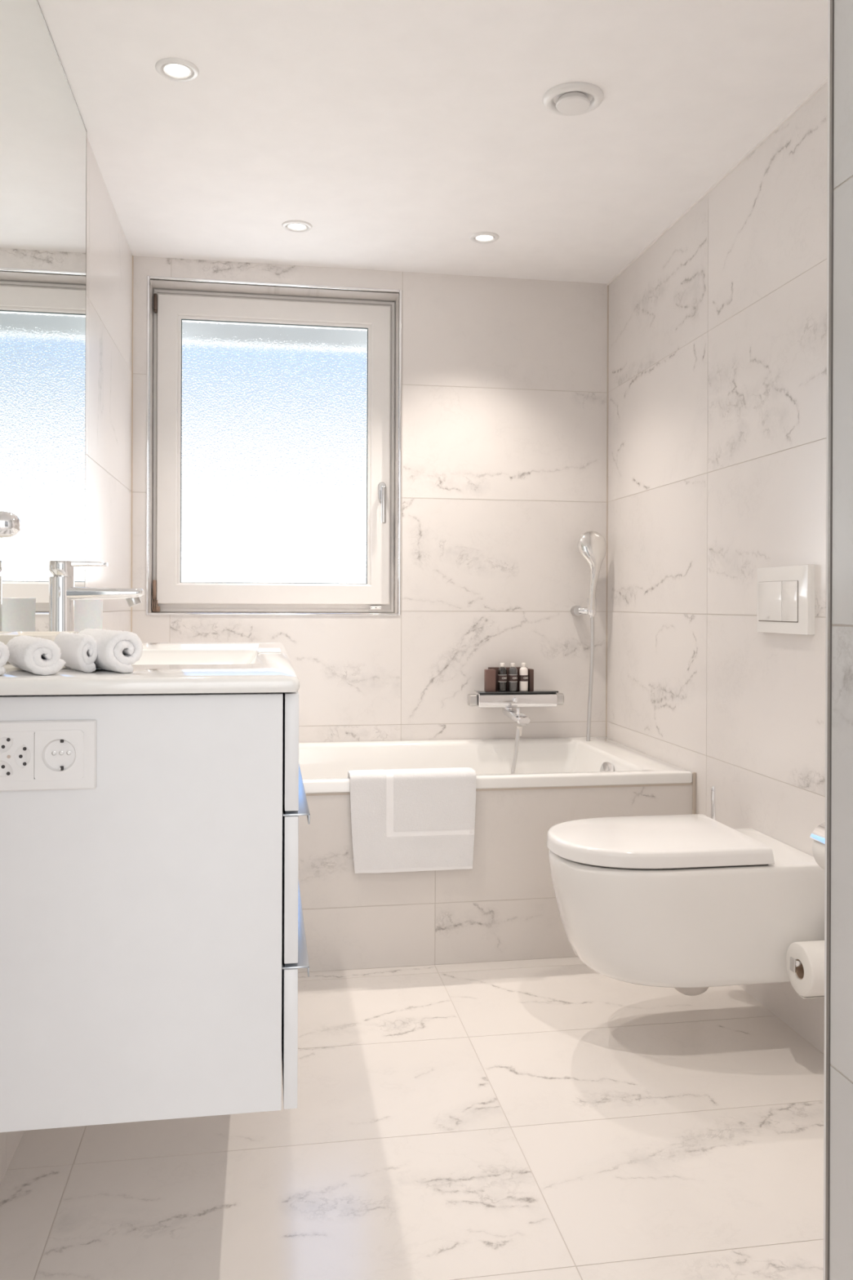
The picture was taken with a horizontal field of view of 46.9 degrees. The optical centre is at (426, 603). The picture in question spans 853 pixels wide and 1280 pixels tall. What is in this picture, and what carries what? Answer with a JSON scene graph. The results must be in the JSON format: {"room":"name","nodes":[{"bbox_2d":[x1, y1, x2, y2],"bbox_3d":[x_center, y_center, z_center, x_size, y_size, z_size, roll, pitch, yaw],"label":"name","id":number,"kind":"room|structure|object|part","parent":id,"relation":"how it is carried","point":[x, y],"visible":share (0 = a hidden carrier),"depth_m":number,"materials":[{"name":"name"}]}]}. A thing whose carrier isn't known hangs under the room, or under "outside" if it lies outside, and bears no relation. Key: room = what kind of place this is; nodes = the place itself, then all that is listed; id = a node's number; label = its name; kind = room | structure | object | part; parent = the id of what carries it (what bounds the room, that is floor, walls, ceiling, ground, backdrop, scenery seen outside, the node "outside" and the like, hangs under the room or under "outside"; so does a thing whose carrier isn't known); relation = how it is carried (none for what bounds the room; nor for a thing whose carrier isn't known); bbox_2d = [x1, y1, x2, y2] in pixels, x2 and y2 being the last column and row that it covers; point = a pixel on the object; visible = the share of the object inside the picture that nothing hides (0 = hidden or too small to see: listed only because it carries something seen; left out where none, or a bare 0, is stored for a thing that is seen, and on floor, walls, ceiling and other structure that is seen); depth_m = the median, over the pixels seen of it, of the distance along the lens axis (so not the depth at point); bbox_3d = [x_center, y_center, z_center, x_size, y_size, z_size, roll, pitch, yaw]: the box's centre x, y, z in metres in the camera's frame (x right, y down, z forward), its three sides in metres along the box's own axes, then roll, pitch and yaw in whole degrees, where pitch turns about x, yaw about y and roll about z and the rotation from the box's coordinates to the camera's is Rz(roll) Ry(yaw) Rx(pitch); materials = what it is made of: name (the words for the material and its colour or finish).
{"room":"bathroom","nodes":[
{"label":"bathroom","id":0,"kind":"room"},
{"bbox_2d":[0,136,132,1184],"bbox_3d":[-0.761,0.021,1.785,0.012,2.462,3.269,0,0,-9],"label":"wall","id":1,"kind":"structure","parent":0,"point":[108,290],"depth_m":2.86,"materials":[{"name":"tile"}]},
{"bbox_2d":[0,0,86,633],"bbox_3d":[-0.660,-0.551,1.238,0.005,1.296,2.558,0,0,-9],"label":"wall mirror","id":2,"kind":"object","parent":1,"relation":"attached to","point":[43,131],"visible":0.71,"depth_m":1.97,"materials":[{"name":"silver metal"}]},
{"bbox_2d":[0,511,20,537],"bbox_3d":[-0.654,-0.120,1.473,0.088,0.060,0.060,0,0,-9],"label":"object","id":3,"kind":"object","parent":2,"relation":"attached to","point":[10,523],"visible":1,"depth_m":1.47,"materials":[{"name":"silver metal"}]},
{"bbox_2d":[0,691,310,1132],"bbox_3d":[-0.514,0.415,1.912,0.518,0.580,1.170,0,0,-9],"label":"vanity cabinet","id":4,"kind":"object","parent":1,"relation":"attached to","point":[153,945],"visible":0.9,"depth_m":1.34,"materials":[{"name":"white paint"}]},
{"bbox_2d":[0,719,96,791],"bbox_3d":[-0.523,0.203,1.313,0.158,0.093,0.009,0,0,-9],"label":"power socket","id":5,"kind":"object","parent":4,"relation":"attached to","point":[60,754],"visible":1,"depth_m":1.31,"materials":[{"name":"plastic"}]},
{"bbox_2d":[0,642,299,695],"bbox_3d":[-0.519,0.140,1.904,0.502,0.086,1.194,0,0,-9],"label":"washbasin","id":6,"kind":"object","parent":4,"relation":"in","point":[162,668],"visible":0.56,"depth_m":1.37,"materials":[{"name":"white ceramic"}]},
{"bbox_2d":[0,641,9,675],"bbox_3d":[-0.635,0.073,1.409,0.049,0.050,0.186,0,0,-31],"label":"rolled towel","id":7,"kind":"object","parent":6,"relation":"on","point":[4,651],"visible":1,"depth_m":1.34,"materials":[{"name":"fabric"}]},
{"bbox_2d":[6,635,66,675],"bbox_3d":[-0.570,0.074,1.428,0.058,0.051,0.189,0,0,-32],"label":"rolled towel","id":8,"kind":"object","parent":6,"relation":"on","point":[36,655],"visible":1,"depth_m":1.35,"materials":[{"name":"fabric"}]},
{"bbox_2d":[0,631,78,662],"bbox_3d":[-0.680,0.075,1.712,0.110,0.047,0.200,0,0,-9],"label":"soap dish","id":9,"kind":"object","parent":6,"relation":"on","point":[5,637],"visible":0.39,"depth_m":1.63,"materials":[{"name":"beige ceramic"}]},
{"bbox_2d":[53,631,97,672],"bbox_3d":[-0.529,0.071,1.480,0.031,0.055,0.187,0,0,-32],"label":"rolled towel","id":10,"kind":"object","parent":6,"relation":"on","point":[79,651],"visible":0.96,"depth_m":1.41,"materials":[{"name":"fabric"}]},
{"bbox_2d":[74,599,102,632],"bbox_3d":[-0.734,0.043,2.109,0.077,0.110,0.077,0,0,-9],"label":"tumbler","id":11,"kind":"object","parent":6,"relation":"on","point":[88,614],"visible":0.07,"depth_m":2.08,"materials":[{"name":"white ceramic"}]},
{"bbox_2d":[48,560,144,631],"bbox_3d":[-0.639,0.009,1.901,0.179,0.180,0.054,0,0,-9],"label":"faucet","id":12,"kind":"object","parent":6,"relation":"on","point":[63,593],"visible":0.86,"depth_m":1.88,"materials":[{"name":"silver metal"}]},
{"bbox_2d":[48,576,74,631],"bbox_3d":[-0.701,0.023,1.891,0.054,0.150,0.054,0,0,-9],"label":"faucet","id":13,"kind":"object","parent":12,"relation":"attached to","point":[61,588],"depth_m":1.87,"materials":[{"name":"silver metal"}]},
{"bbox_3d":[-0.671,-0.066,1.896,0.107,0.030,0.046,0,0,-9],"label":"lever","id":14,"kind":"part","parent":12,"relation":"part of","materials":[{"name":"silver metal"}]},
{"bbox_3d":[-0.622,-0.019,1.904,0.144,0.026,0.044,0,0,-9],"label":"spout","id":15,"kind":"part","parent":12,"relation":"part of","materials":[{"name":"silver metal"}]},
{"bbox_2d":[78,628,142,673],"bbox_3d":[-0.478,0.069,1.467,0.057,0.061,0.188,0,0,-35],"label":"rolled towel","id":16,"kind":"object","parent":6,"relation":"on","point":[117,651],"visible":0.77,"depth_m":1.40,"materials":[{"name":"fabric"}]},
{"bbox_3d":[-0.284,0.608,1.950,0.019,0.195,1.168,0,0,-9],"label":"drawer","id":17,"kind":"part","parent":4,"relation":"part of","materials":[{"name":"white paint"}]},
{"bbox_3d":[-0.283,0.400,1.950,0.019,0.206,1.168,0,0,-9],"label":"drawer","id":18,"kind":"part","parent":4,"relation":"part of","materials":[{"name":"white paint"}]},
{"bbox_3d":[-0.283,0.207,1.950,0.019,0.164,1.168,0,0,-9],"label":"drawer","id":19,"kind":"part","parent":4,"relation":"part of","materials":[{"name":"white paint"}]},
{"bbox_2d":[132,255,607,742],"bbox_3d":[-0.173,0.023,3.544,1.718,2.462,0.012,0,0,-9],"label":"wall","id":20,"kind":"structure","parent":0,"point":[504,380],"depth_m":3.59,"materials":[{"name":"tile"}]},
{"bbox_2d":[130,255,133,631],"bbox_3d":[-1.018,-0.355,3.398,0.004,1.692,0.004,0,0,-9],"label":"trim","id":21,"kind":"structure","parent":20,"relation":"attached to","point":[132,255],"depth_m":3.40,"materials":[{"name":"plastic"}]},
{"bbox_2d":[467,688,564,725],"bbox_3d":[0.329,0.370,3.515,0.349,0.111,0.208,0,0,-9],"label":"mixer","id":22,"kind":"object","parent":20,"relation":"attached to","point":[507,700],"visible":0.98,"depth_m":3.51,"materials":[{"name":"silver metal"}]},
{"bbox_3d":[0.165,0.346,3.527,0.028,0.042,0.044,0,0,-9],"label":"control knob","id":23,"kind":"part","parent":22,"relation":"part of","materials":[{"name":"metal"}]},
{"bbox_2d":[484,669,495,691],"bbox_3d":[0.227,0.275,3.521,0.034,0.078,0.032,0,0,-9],"label":"carton","id":24,"kind":"object","parent":22,"relation":"on","point":[489,674],"visible":1,"depth_m":3.51,"materials":[{"name":"brown cardboard"}]},
{"bbox_2d":[497,662,506,691],"bbox_3d":[0.272,0.263,3.522,0.032,0.101,0.032,0,0,-9],"label":"toiletry bottle","id":25,"kind":"object","parent":22,"relation":"on","point":[502,671],"visible":1,"depth_m":3.51,"materials":[{"name":"grey plastic"}]},
{"bbox_2d":[488,666,527,690],"bbox_3d":[0.294,0.273,3.565,0.140,0.083,0.030,0,0,-9],"label":"carton","id":26,"kind":"object","parent":22,"relation":"on","point":[496,668],"visible":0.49,"depth_m":3.55,"materials":[{"name":"brown cardboard"}]},
{"bbox_2d":[508,662,517,691],"bbox_3d":[0.310,0.264,3.528,0.032,0.101,0.032,0,0,-9],"label":"toiletry bottle","id":27,"kind":"object","parent":22,"relation":"on","point":[513,671],"visible":1,"depth_m":3.52,"materials":[{"name":"grey plastic"}]},
{"bbox_3d":[0.314,0.396,3.497,0.049,0.043,0.173,0,0,-18],"label":"spout","id":28,"kind":"part","parent":22,"relation":"part of","materials":[{"name":"silver metal"}]},
{"bbox_2d":[474,688,558,693],"bbox_3d":[0.324,0.317,3.554,0.291,0.005,0.089,0,0,-9],"label":"glass shelf","id":29,"kind":"object","parent":22,"relation":"attached to","point":[535,691],"depth_m":3.52,"materials":[{"name":"glass"}]},
{"bbox_3d":[0.323,0.380,3.454,0.013,0.028,0.013,0,0,-36],"label":"diverter knob","id":30,"kind":"part","parent":22,"relation":"part of","materials":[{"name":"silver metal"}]},
{"bbox_2d":[519,662,528,691],"bbox_3d":[0.349,0.264,3.534,0.032,0.101,0.032,0,0,-9],"label":"toiletry bottle","id":31,"kind":"object","parent":22,"relation":"on","point":[523,671],"visible":1,"depth_m":3.52,"materials":[{"name":"white plastic"}]},
{"bbox_2d":[527,668,533,690],"bbox_3d":[0.374,0.276,3.562,0.016,0.078,0.050,0,0,-9],"label":"carton","id":32,"kind":"object","parent":22,"relation":"on","point":[531,672],"visible":0.8,"depth_m":3.54,"materials":[{"name":"brown cardboard"}]},
{"bbox_3d":[0.481,0.347,3.579,0.028,0.042,0.044,0,0,-9],"label":"control knob","id":33,"kind":"part","parent":22,"relation":"part of","materials":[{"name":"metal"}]},
{"bbox_2d":[570,598,595,616],"bbox_3d":[0.574,0.013,3.618,0.052,0.066,0.104,0,0,-39],"label":"bracket","id":34,"kind":"object","parent":20,"relation":"attached to","point":[576,611],"visible":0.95,"depth_m":3.60,"materials":[{"name":"metal"}]},
{"bbox_3d":[0.578,0.027,3.607,0.036,0.028,0.028,0,0,19],"label":"arm","id":35,"kind":"part","parent":34,"relation":"part of","materials":[{"name":"silver metal"}]},
{"bbox_2d":[577,530,606,609],"bbox_3d":[0.601,-0.121,3.581,0.105,0.288,0.058,0,0,-9],"label":"shower","id":36,"kind":"object","parent":34,"relation":"attached to","point":[592,546],"visible":1,"depth_m":3.56,"materials":[{"name":"silver metal"}]},
{"bbox_2d":[511,614,594,773],"bbox_3d":[0.487,0.451,3.438,0.383,0.884,0.174,0,0,-31],"label":"shower hose","id":37,"kind":"object","parent":36,"relation":"attached to","point":[519,728],"visible":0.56,"depth_m":3.57,"materials":[{"name":"metal"}]},
{"bbox_2d":[605,285,608,737],"bbox_3d":[0.675,-0.348,3.676,0.005,1.692,0.005,0,0,-9],"label":"trim","id":38,"kind":"structure","parent":20,"relation":"attached to","point":[607,286],"depth_m":3.67,"materials":[{"name":"plastic"}]},
{"bbox_2d":[0,956,824,1279],"bbox_3d":[0.259,1.032,0.940,1.774,0.012,3.770,0,0,-9],"label":"floor","id":39,"kind":"structure","parent":0,"point":[557,1118],"depth_m":1.83,"materials":[{"name":"tile"}]},
{"bbox_2d":[37,0,828,284],"bbox_3d":[0.145,-1.256,1.634,2.018,0.120,4.379,0,0,-9],"label":"ceiling","id":40,"kind":"structure","parent":0,"point":[402,131],"depth_m":2.43,"materials":[{"name":"paint"}]},
{"bbox_2d":[155,57,199,81],"bbox_3d":[-0.559,-1.200,2.210,0.096,0.011,0.096,0,0,-9],"label":"recessed light","id":41,"kind":"object","parent":40,"relation":"in","point":[178,67],"visible":1,"depth_m":2.20,"materials":[{"name":"white plastic"}]},
{"bbox_3d":[-0.559,-1.198,2.210,0.056,0.005,0.056,0,0,30],"label":"bulb","id":42,"kind":"part","parent":41,"relation":"part of","materials":[{"name":"white glass"}]},
{"bbox_2d":[281,220,312,232],"bbox_3d":[-0.411,-1.199,3.124,0.096,0.011,0.096,0,0,-9],"label":"recessed light","id":43,"kind":"object","parent":40,"relation":"in","point":[295,224],"visible":1,"depth_m":3.12,"materials":[{"name":"white plastic"}]},
{"bbox_3d":[-0.411,-1.198,3.124,0.056,0.005,0.056,0,0,41],"label":"bulb","id":44,"kind":"part","parent":43,"relation":"part of","materials":[{"name":"white glass"}]},
{"bbox_2d":[470,231,499,243],"bbox_3d":[0.189,-1.197,3.215,0.096,0.011,0.096,0,0,-9],"label":"recessed light","id":45,"kind":"object","parent":40,"relation":"in","point":[484,237],"visible":1,"depth_m":3.21,"materials":[{"name":"white plastic"}]},
{"bbox_3d":[0.189,-1.196,3.215,0.056,0.005,0.056,0,0,41],"label":"bulb","id":46,"kind":"part","parent":45,"relation":"part of","materials":[{"name":"white glass"}]},
{"bbox_2d":[542,81,604,115],"bbox_3d":[0.346,-1.186,2.327,0.144,0.026,0.144,0,0,-9],"label":"ceiling vent","id":47,"kind":"object","parent":40,"relation":"in","point":[571,104],"visible":1,"depth_m":2.30,"materials":[{"name":"white plastic"}]},
{"bbox_2d":[297,785,692,972],"bbox_3d":[-0.055,0.778,2.794,1.714,0.494,0.030,0,0,-9],"label":"tub panel","id":48,"kind":"object","parent":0,"point":[504,907],"visible":0.29,"depth_m":2.80,"materials":[{"name":"tile"}]},
{"bbox_2d":[298,737,692,793],"bbox_3d":[-0.115,0.705,3.154,1.705,0.420,0.773,0,0,-9],"label":"bathtub","id":49,"kind":"object","parent":48,"relation":"on","point":[324,766],"visible":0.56,"depth_m":3.46,"materials":[{"name":"white ceramic"}]},
{"bbox_2d":[347,767,476,873],"bbox_3d":[-0.046,0.614,2.824,0.359,0.278,0.135,0,0,-9],"label":"bath towel","id":50,"kind":"object","parent":49,"relation":"hanging from","point":[418,819],"visible":0.99,"depth_m":2.76,"materials":[{"name":"fabric"}]},
{"bbox_3d":[0.591,0.554,3.209,0.047,0.077,0.078,0,0,-9],"label":"overflow knob","id":51,"kind":"part","parent":49,"relation":"part of","materials":[{"name":"silver metal"}]},
{"bbox_2d":[305,782,693,795],"bbox_3d":[-0.050,0.531,2.783,1.718,0.007,0.012,0,0,-9],"label":"trim","id":52,"kind":"structure","parent":48,"relation":"attached to","point":[687,784],"depth_m":2.85,"materials":[{"name":"plastic"}]},
{"bbox_2d":[606,84,827,1054],"bbox_3d":[0.890,0.027,2.411,0.012,2.462,2.569,0,0,-9],"label":"wall","id":53,"kind":"structure","parent":0,"point":[717,355],"depth_m":2.70,"materials":[{"name":"tile"}]},
{"bbox_2d":[546,813,825,995],"bbox_3d":[0.586,0.725,2.357,0.598,0.359,0.372,0,0,-9],"label":"toilet","id":54,"kind":"object","parent":53,"relation":"attached to","point":[692,904],"visible":0.98,"depth_m":2.19,"materials":[{"name":"white ceramic"}]},
{"bbox_3d":[0.520,0.564,2.346,0.464,0.038,0.372,0,0,-9],"label":"lid","id":55,"kind":"part","parent":54,"relation":"part of","materials":[{"name":"white plastic"}]},
{"bbox_2d":[692,772,696,813],"bbox_3d":[0.793,0.764,2.916,0.010,0.528,0.008,0,0,-9],"label":"trim","id":56,"kind":"structure","parent":53,"relation":"attached to","point":[694,774],"depth_m":2.91,"materials":[{"name":"plastic"}]},
{"bbox_2d":[711,785,715,820],"bbox_3d":[0.789,0.659,2.643,0.106,0.338,0.066,0,0,-9],"label":"toilet brush","id":57,"kind":"object","parent":53,"relation":"attached to","point":[713,788],"visible":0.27,"depth_m":2.63,"materials":[{"name":"silver metal"}]},
{"bbox_2d":[606,78,827,285],"bbox_3d":[0.885,-1.190,2.409,0.006,0.007,2.569,0,0,-9],"label":"trim","id":58,"kind":"structure","parent":53,"relation":"attached to","point":[824,83],"depth_m":2.70,"materials":[{"name":"white paint"}]},
{"bbox_2d":[756,564,815,635],"bbox_3d":[0.874,-0.009,2.406,0.021,0.164,0.240,0,0,-9],"label":"flush plate","id":59,"kind":"object","parent":53,"relation":"attached to","point":[786,594],"visible":1,"depth_m":2.37,"materials":[{"name":"white plastic"}]},
{"bbox_2d":[790,956,803,973],"bbox_3d":[0.857,0.782,2.143,0.133,0.044,0.044,0,0,-9],"label":"peg","id":60,"kind":"object","parent":53,"relation":"attached to","point":[793,963],"visible":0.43,"depth_m":2.13,"materials":[{"name":"silver metal"}]},
{"bbox_2d":[786,940,824,999],"bbox_3d":[0.858,0.794,2.143,0.102,0.113,0.112,0,0,-9],"label":"toilet roll","id":61,"kind":"object","parent":60,"relation":"on","point":[808,980],"visible":0.58,"depth_m":2.11,"materials":[{"name":"paper"}]},
{"bbox_2d":[809,822,825,844],"bbox_3d":[0.890,0.504,2.095,0.103,0.063,0.135,0,0,-9],"label":"holder","id":62,"kind":"object","parent":53,"relation":"attached to","point":[818,834],"visible":0.09,"depth_m":2.12,"materials":[{"name":"silver metal"}]},
{"bbox_2d":[812,840,825,870],"bbox_3d":[0.892,0.530,2.088,0.105,0.104,0.100,0,0,-9],"label":"toilet roll","id":63,"kind":"object","parent":62,"relation":"in","point":[818,848],"visible":0.13,"depth_m":2.10,"materials":[{"name":"paper"}]},
{"bbox_2d":[823,0,830,1279],"bbox_3d":[0.920,-0.103,0.303,0.813,2.282,1.500,0,0,-9],"label":"wall","id":64,"kind":"structure","parent":0,"point":[828,30],"depth_m":0.98,"materials":[{"name":"paint"}]},
{"bbox_2d":[825,0,834,1279],"bbox_3d":[0.394,-0.085,0.936,0.023,2.222,0.004,0,0,-9],"label":"door frame","id":65,"kind":"structure","parent":64,"relation":"attached to","point":[832,2],"depth_m":0.93,"materials":[{"name":"grey metal"}]},
{"bbox_2d":[829,0,852,1279],"bbox_3d":[0.512,0.026,0.215,0.020,2.462,1.458,0,0,-9],"label":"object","id":66,"kind":"structure","parent":64,"relation":"in","point":[841,1234],"depth_m":0.91,"materials":[{"name":"metal"}]},
{"bbox_3d":[-0.194,-0.087,3.672,2.018,2.422,0.248,0,0,-9],"label":"wall","id":67,"kind":"structure","parent":0,"visible":0},
{"bbox_2d":[151,288,395,613],"bbox_3d":[-0.546,-0.544,3.576,0.896,1.181,0.142,0,0,-9],"label":"window","id":68,"kind":"structure","parent":67,"relation":"in","point":[273,477],"depth_m":3.58,"materials":[{"name":"plastic"}]},
{"bbox_3d":[-0.550,-0.545,3.584,0.686,0.959,0.006,0,0,-9],"label":"pane","id":69,"kind":"part","parent":68,"relation":"part of","materials":[{"name":"clear glass"}]},
{"bbox_3d":[-0.159,-0.359,3.592,0.019,0.137,0.046,0,0,-9],"label":"handle","id":70,"kind":"part","parent":68,"relation":"part of","materials":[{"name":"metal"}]},
{"bbox_2d":[145,275,402,615],"bbox_3d":[-0.539,-0.544,3.532,0.896,1.181,0.092,0,0,-9],"label":"trim","id":71,"kind":"structure","parent":67,"relation":"attached to","point":[153,283],"depth_m":3.53,"materials":[{"name":"metal"}]}
]}

